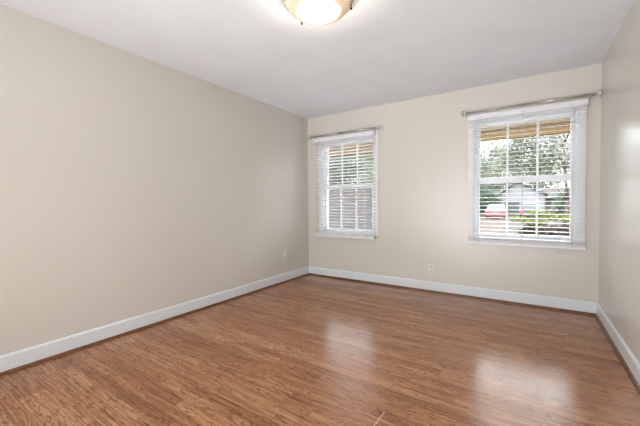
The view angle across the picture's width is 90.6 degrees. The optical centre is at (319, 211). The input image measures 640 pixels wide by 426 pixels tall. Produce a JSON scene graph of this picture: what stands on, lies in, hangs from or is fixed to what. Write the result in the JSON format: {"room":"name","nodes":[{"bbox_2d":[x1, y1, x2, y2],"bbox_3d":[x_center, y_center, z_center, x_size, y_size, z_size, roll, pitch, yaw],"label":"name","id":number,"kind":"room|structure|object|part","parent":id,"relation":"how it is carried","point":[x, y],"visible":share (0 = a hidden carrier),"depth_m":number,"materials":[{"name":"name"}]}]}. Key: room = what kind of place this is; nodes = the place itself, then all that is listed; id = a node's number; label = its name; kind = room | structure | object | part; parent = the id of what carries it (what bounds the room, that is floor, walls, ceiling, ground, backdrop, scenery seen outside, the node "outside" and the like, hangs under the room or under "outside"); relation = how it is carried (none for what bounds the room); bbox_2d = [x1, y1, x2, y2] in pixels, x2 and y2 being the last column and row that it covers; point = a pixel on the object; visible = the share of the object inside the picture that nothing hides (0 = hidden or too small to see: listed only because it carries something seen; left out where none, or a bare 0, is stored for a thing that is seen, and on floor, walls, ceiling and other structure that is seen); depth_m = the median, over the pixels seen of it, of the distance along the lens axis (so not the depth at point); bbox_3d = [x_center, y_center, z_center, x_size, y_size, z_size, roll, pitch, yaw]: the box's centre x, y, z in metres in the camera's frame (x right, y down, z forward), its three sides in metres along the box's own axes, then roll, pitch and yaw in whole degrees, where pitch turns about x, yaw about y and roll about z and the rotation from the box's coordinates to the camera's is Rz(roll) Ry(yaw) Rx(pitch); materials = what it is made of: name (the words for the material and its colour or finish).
{"room":"empty bedroom","nodes":[
{"label":"empty bedroom","id":0,"kind":"room"},
{"bbox_2d":[0,4,308,355],"bbox_3d":[-2.596,-0.063,1.483,0.150,2.560,8.809,1,2,33],"label":"wall","id":1,"kind":"structure","parent":0,"point":[132,185],"depth_m":2.71,"materials":[{"name":"paint"}]},
{"bbox_2d":[0,266,308,371],"bbox_3d":[-2.561,1.036,1.403,0.014,0.126,8.659,1,2,33],"label":"baseboard","id":2,"kind":"structure","parent":1,"relation":"attached to","point":[18,358],"depth_m":2.72,"materials":[{"name":"paint"}]},
{"bbox_2d":[0,273,308,376],"bbox_3d":[-2.547,1.089,1.396,0.017,0.021,8.659,1,2,33],"label":"trim","id":3,"kind":"structure","parent":1,"relation":"attached to","point":[9,371],"depth_m":2.70,"materials":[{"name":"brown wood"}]},
{"bbox_2d":[0,0,634,118],"bbox_3d":[-1.094,-1.388,0.447,3.775,0.120,8.809,1,2,33],"label":"ceiling","id":4,"kind":"structure","parent":0,"point":[380,52],"depth_m":2.58,"materials":[{"name":"paint"}]},
{"bbox_2d":[282,0,353,24],"bbox_3d":[-0.012,-1.315,2.019,0.468,0.122,0.468,1,2,33],"label":"ceiling light","id":5,"kind":"object","parent":4,"relation":"attached to","point":[311,12],"visible":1,"depth_m":2.00,"materials":[{"name":"white glass"}]},
{"bbox_2d":[0,275,639,425],"bbox_3d":[-1.111,1.173,0.460,3.775,0.120,8.679,1,2,33],"label":"floor","id":6,"kind":"structure","parent":0,"point":[309,350],"depth_m":2.11,"materials":[{"name":"brown wood"}]},
{"bbox_2d":[308,63,601,302],"bbox_3d":[1.305,-0.160,4.091,3.475,2.560,0.150,1,2,33],"label":"wall","id":7,"kind":"structure","parent":0,"point":[423,141],"depth_m":3.85,"materials":[{"name":"paint"}]},
{"bbox_2d":[308,125,379,139],"bbox_3d":[0.326,-1.123,4.534,1.154,0.064,0.141,1,2,33],"label":"curtain rod","id":8,"kind":"object","parent":7,"relation":"attached to","point":[377,127],"visible":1,"depth_m":4.43,"materials":[{"name":"silver metal"}]},
{"bbox_2d":[318,130,378,236],"bbox_3d":[0.449,-0.371,4.677,0.980,1.487,0.228,1,2,33],"label":"window","id":9,"kind":"structure","parent":7,"relation":"in","point":[376,139],"depth_m":4.59,"materials":[{"name":"white wood"}]},
{"bbox_2d":[313,130,375,238],"bbox_3d":[0.338,-0.360,4.558,0.996,1.466,0.091,1,2,33],"label":"window blind","id":10,"kind":"object","parent":9,"relation":"attached to","point":[366,133],"visible":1,"depth_m":4.53,"materials":[{"name":"plastic"}]},
{"bbox_3d":[0.318,-0.341,4.576,0.010,1.406,0.058,1,2,33],"label":"ladder cord","id":11,"kind":"part","parent":10,"relation":"part of","materials":[{"name":"white fabric"}]},
{"bbox_3d":[0.340,0.358,4.583,0.979,0.028,0.052,1,2,33],"label":"rail","id":12,"kind":"part","parent":10,"relation":"part of","materials":[{"name":"white plastic"}]},
{"bbox_3d":[0.613,-0.338,4.380,0.010,1.406,0.058,1,2,33],"label":"ladder cord","id":13,"kind":"part","parent":10,"relation":"part of","materials":[{"name":"white fabric"}]},
{"bbox_3d":[0.731,-0.355,4.261,0.008,1.366,0.003,-2,2,-39],"label":"lift cord","id":14,"kind":"part","parent":10,"relation":"part of","materials":[{"name":"white fabric"}]},
{"bbox_3d":[0.423,-0.048,4.643,0.842,0.715,0.032,1,2,33],"label":"sash","id":15,"kind":"part","parent":9,"relation":"part of","materials":[{"name":"white wood"}]},
{"bbox_3d":[0.441,-0.691,4.660,0.842,0.707,0.032,1,2,33],"label":"sash","id":16,"kind":"part","parent":9,"relation":"part of","materials":[{"name":"white wood"}]},
{"bbox_2d":[428,264,433,272],"bbox_3d":[1.390,0.713,3.966,0.072,0.116,0.009,1,2,33],"label":"wall outlet","id":17,"kind":"object","parent":7,"relation":"attached to","point":[430,266],"visible":1,"depth_m":3.96,"materials":[{"name":"plastic"}]},
{"bbox_2d":[309,273,595,315],"bbox_3d":[1.260,0.991,4.040,3.475,0.021,0.017,1,2,33],"label":"trim","id":18,"kind":"structure","parent":7,"relation":"attached to","point":[447,293],"depth_m":3.72,"materials":[{"name":"brown wood"}]},
{"bbox_2d":[309,266,596,312],"bbox_3d":[1.268,0.939,4.051,3.475,0.126,0.014,1,2,33],"label":"baseboard","id":19,"kind":"structure","parent":7,"relation":"attached to","point":[570,304],"depth_m":3.72,"materials":[{"name":"paint"}]},
{"bbox_2d":[468,106,586,243],"bbox_3d":[2.231,-0.359,3.497,1.060,1.455,0.228,1,2,33],"label":"window","id":20,"kind":"structure","parent":7,"relation":"in","point":[472,194],"depth_m":3.38,"materials":[{"name":"white wood"}]},
{"bbox_3d":[2.205,-0.041,3.464,0.922,0.693,0.032,1,2,33],"label":"sash","id":21,"kind":"part","parent":20,"relation":"part of","materials":[{"name":"white wood"}]},
{"bbox_3d":[2.223,-0.669,3.481,0.922,0.697,0.032,1,2,33],"label":"sash","id":22,"kind":"part","parent":20,"relation":"part of","materials":[{"name":"white wood"}]},
{"bbox_2d":[468,98,588,249],"bbox_3d":[2.152,-0.358,3.357,1.066,1.455,0.091,1,2,33],"label":"window blind","id":23,"kind":"object","parent":20,"relation":"attached to","point":[573,104],"visible":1,"depth_m":3.31,"materials":[{"name":"plastic"}]},
{"bbox_3d":[1.797,-0.342,3.596,0.010,1.395,0.058,1,2,33],"label":"ladder cord","id":24,"kind":"part","parent":23,"relation":"part of","materials":[{"name":"white fabric"}]},
{"bbox_3d":[2.148,-0.338,3.364,0.010,1.395,0.058,1,2,33],"label":"ladder cord","id":25,"kind":"part","parent":23,"relation":"part of","materials":[{"name":"white fabric"}]},
{"bbox_3d":[2.153,0.355,3.382,1.048,0.028,0.052,1,2,33],"label":"rail","id":26,"kind":"part","parent":23,"relation":"part of","materials":[{"name":"white plastic"}]},
{"bbox_3d":[2.499,-0.335,3.131,0.010,1.395,0.058,1,2,33],"label":"ladder cord","id":27,"kind":"part","parent":23,"relation":"part of","materials":[{"name":"white fabric"}]},
{"bbox_3d":[2.574,-0.353,3.041,0.008,1.355,0.003,-2,2,-39],"label":"lift cord","id":28,"kind":"part","parent":23,"relation":"part of","materials":[{"name":"white fabric"}]},
{"bbox_2d":[461,90,602,117],"bbox_3d":[2.150,-1.117,3.327,1.226,0.064,0.141,1,2,33],"label":"curtain rod","id":29,"kind":"object","parent":7,"relation":"attached to","point":[599,93],"visible":1,"depth_m":3.21,"materials":[{"name":"silver metal"}]},
{"bbox_2d":[598,0,639,362],"bbox_3d":[0.427,-0.033,-0.518,0.150,2.560,8.809,1,2,33],"label":"wall","id":30,"kind":"structure","parent":0,"point":[619,226],"depth_m":2.34,"materials":[{"name":"paint"}]},
{"bbox_2d":[594,314,639,394],"bbox_3d":[0.313,1.117,-0.497,0.017,0.021,8.659,1,2,33],"label":"trim","id":31,"kind":"structure","parent":30,"relation":"attached to","point":[631,376],"depth_m":2.23,"materials":[{"name":"brown wood"}]},
{"bbox_2d":[596,303,639,384],"bbox_3d":[0.325,1.065,-0.507,0.014,0.126,8.659,1,2,33],"label":"baseboard","id":32,"kind":"structure","parent":30,"relation":"attached to","point":[630,359],"depth_m":2.28,"materials":[{"name":"paint"}]},
{"bbox_3d":[2.380,-1.851,6.285,15.000,0.330,0.300,1,2,33],"label":"trim","id":33,"kind":"structure","parent":0,"visible":0},
{"bbox_2d":[329,142,372,156],"bbox_3d":[0.474,-1.491,7.307,2.500,0.415,0.056,1,2,33],"label":"bamboo shade","id":34,"kind":"object","parent":33,"relation":"hanging from","point":[368,142],"visible":0.07,"depth_m":7.17,"materials":[{"name":"brown wood"}]},
{"bbox_3d":[0.481,-1.504,7.318,2.500,0.390,0.008,1,2,33],"label":"reed panel","id":35,"kind":"part","parent":34,"relation":"part of","materials":[{"name":"brown wicker"}]},
{"bbox_3d":[0.468,-1.493,7.298,2.500,0.036,0.034,1,2,33],"label":"rail","id":36,"kind":"part","parent":34,"relation":"part of","materials":[{"name":"brown wood"}]},
{"bbox_2d":[480,118,569,141],"bbox_3d":[3.351,-1.463,5.403,2.300,0.415,0.056,1,2,33],"label":"bamboo shade","id":37,"kind":"object","parent":33,"relation":"hanging from","point":[531,127],"visible":0.27,"depth_m":5.33,"materials":[{"name":"brown wood"}]},
{"bbox_3d":[3.345,-1.465,5.394,2.300,0.036,0.034,1,2,33],"label":"rail","id":38,"kind":"part","parent":37,"relation":"part of","materials":[{"name":"brown wood"}]},
{"label":"outside","id":39,"kind":"structure","parent":0,"visible":0},
{"bbox_3d":[35.092,0.219,53.021,120.000,0.200,112.891,1,2,33],"label":"ground","id":40,"kind":"structure","parent":39,"visible":0},
{"bbox_2d":[328,188,371,228],"bbox_3d":[-1.713,0.328,12.093,9.800,2.270,0.250,1,2,33],"label":"brick wall","id":41,"kind":"structure","parent":40,"relation":"on","point":[336,221],"depth_m":10.15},
{"bbox_2d":[329,153,372,184],"bbox_3d":[-1.156,-6.159,43.121,10.097,14.415,21.040,-2,2,-38],"label":"broadleaf tree","id":42,"kind":"object","parent":40,"relation":"on","point":[362,179],"visible":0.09,"depth_m":39.49,"materials":[{"name":"green plant"}]},
{"bbox_2d":[349,154,372,183],"bbox_3d":[10.969,-7.410,52.620,13.774,15.480,9.498,0,2,11],"label":"broadleaf tree","id":43,"kind":"object","parent":40,"relation":"on","point":[361,154],"visible":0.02,"depth_m":51.78,"materials":[{"name":"green plant"}]},
{"bbox_2d":[480,184,501,214],"bbox_3d":[19.965,-1.617,41.729,7.138,5.254,5.004,1,2,33],"label":"evergreen tree","id":44,"kind":"object","parent":40,"relation":"on","point":[487,198],"visible":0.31,"depth_m":40.46,"materials":[{"name":"green plant"}]},
{"bbox_2d":[481,191,501,212],"bbox_3d":[27.061,-1.592,52.818,6.400,3.550,7.200,1,2,33],"label":"house","id":45,"kind":"structure","parent":40,"relation":"on","point":[489,191],"depth_m":49.77,"materials":[{"name":"brick"}]},
{"bbox_2d":[479,216,512,232],"bbox_3d":[12.256,0.936,27.907,7.650,0.020,28.000,1,2,33],"label":"driveway","id":46,"kind":"structure","parent":40,"relation":"on","point":[499,224],"depth_m":24.81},
{"bbox_2d":[485,204,505,218],"bbox_3d":[19.166,-0.055,34.356,1.870,1.519,4.570,1,2,33],"label":"car","id":47,"kind":"object","parent":46,"relation":"on","point":[492,209],"visible":0.8,"depth_m":32.86,"materials":[{"name":"red paint"}]},
{"bbox_2d":[480,140,515,190],"bbox_3d":[34.415,-8.574,69.836,17.747,17.162,10.425,1,2,33],"label":"broadleaf tree","id":48,"kind":"object","parent":40,"relation":"on","point":[488,144],"visible":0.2,"depth_m":67.15,"materials":[{"name":"green plant"}]},
{"bbox_2d":[500,183,547,215],"bbox_3d":[27.734,-1.777,43.278,5.350,4.410,7.550,1,2,33],"label":"garage","id":49,"kind":"structure","parent":40,"relation":"on","point":[516,188],"depth_m":40.57,"materials":[{"name":"grey"}]},
{"bbox_2d":[480,133,569,190],"bbox_3d":[38.551,-10.226,56.856,16.703,20.466,8.857,1,2,40],"label":"broadleaf tree","id":50,"kind":"object","parent":40,"relation":"on","point":[546,170],"visible":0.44,"depth_m":55.09,"materials":[{"name":"green plant"}]},
{"bbox_2d":[511,210,556,235],"bbox_3d":[5.026,0.739,7.449,0.968,1.598,0.835,1,2,33],"label":"shrub","id":51,"kind":"object","parent":40,"relation":"on","point":[541,222],"visible":0.33,"depth_m":7.31,"materials":[{"name":"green plant"}]},
{"bbox_2d":[502,216,568,233],"bbox_3d":[17.101,0.983,24.700,3.930,0.021,32.000,1,2,33],"label":"gravel drive","id":52,"kind":"structure","parent":40,"relation":"on","point":[550,222],"depth_m":23.56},
{"bbox_2d":[519,203,539,216],"bbox_3d":[23.914,-0.187,36.127,1.910,1.620,4.770,1,2,33],"label":"car","id":53,"kind":"object","parent":52,"relation":"on","point":[526,209],"visible":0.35,"depth_m":34.36,"materials":[{"name":"metal"}]},
{"bbox_2d":[539,134,569,224],"bbox_3d":[7.323,-0.759,9.567,1.334,4.448,1.020,-1,2,-11],"label":"flowering tree","id":54,"kind":"object","parent":40,"relation":"on","point":[567,199],"visible":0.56,"depth_m":9.48,"materials":[{"name":"green plant"}]},
{"bbox_3d":[7.306,-1.783,9.578,1.288,2.018,1.006,-1,2,-5],"label":"crown","id":55,"kind":"part","parent":54,"relation":"part of","materials":[{"name":"green plant"}]},
{"bbox_2d":[542,188,569,213],"bbox_3d":[37.800,-1.651,46.304,8.700,3.850,8.200,1,2,33],"label":"house","id":56,"kind":"structure","parent":40,"relation":"on","point":[549,197],"depth_m":45.52,"materials":[{"name":"brick"}]},
{"bbox_2d":[546,212,569,235],"bbox_3d":[6.465,0.755,8.207,1.049,1.504,0.974,1,2,33],"label":"shrub","id":57,"kind":"object","parent":40,"relation":"on","point":[558,217],"visible":0.19,"depth_m":8.14,"materials":[{"name":"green plant"}]},
{"bbox_2d":[552,186,569,216],"bbox_3d":[28.094,-1.102,34.111,5.027,3.789,4.505,1,2,33],"label":"evergreen tree","id":58,"kind":"object","parent":40,"relation":"on","point":[561,201],"visible":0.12,"depth_m":34.62,"materials":[{"name":"green plant"}]}
]}

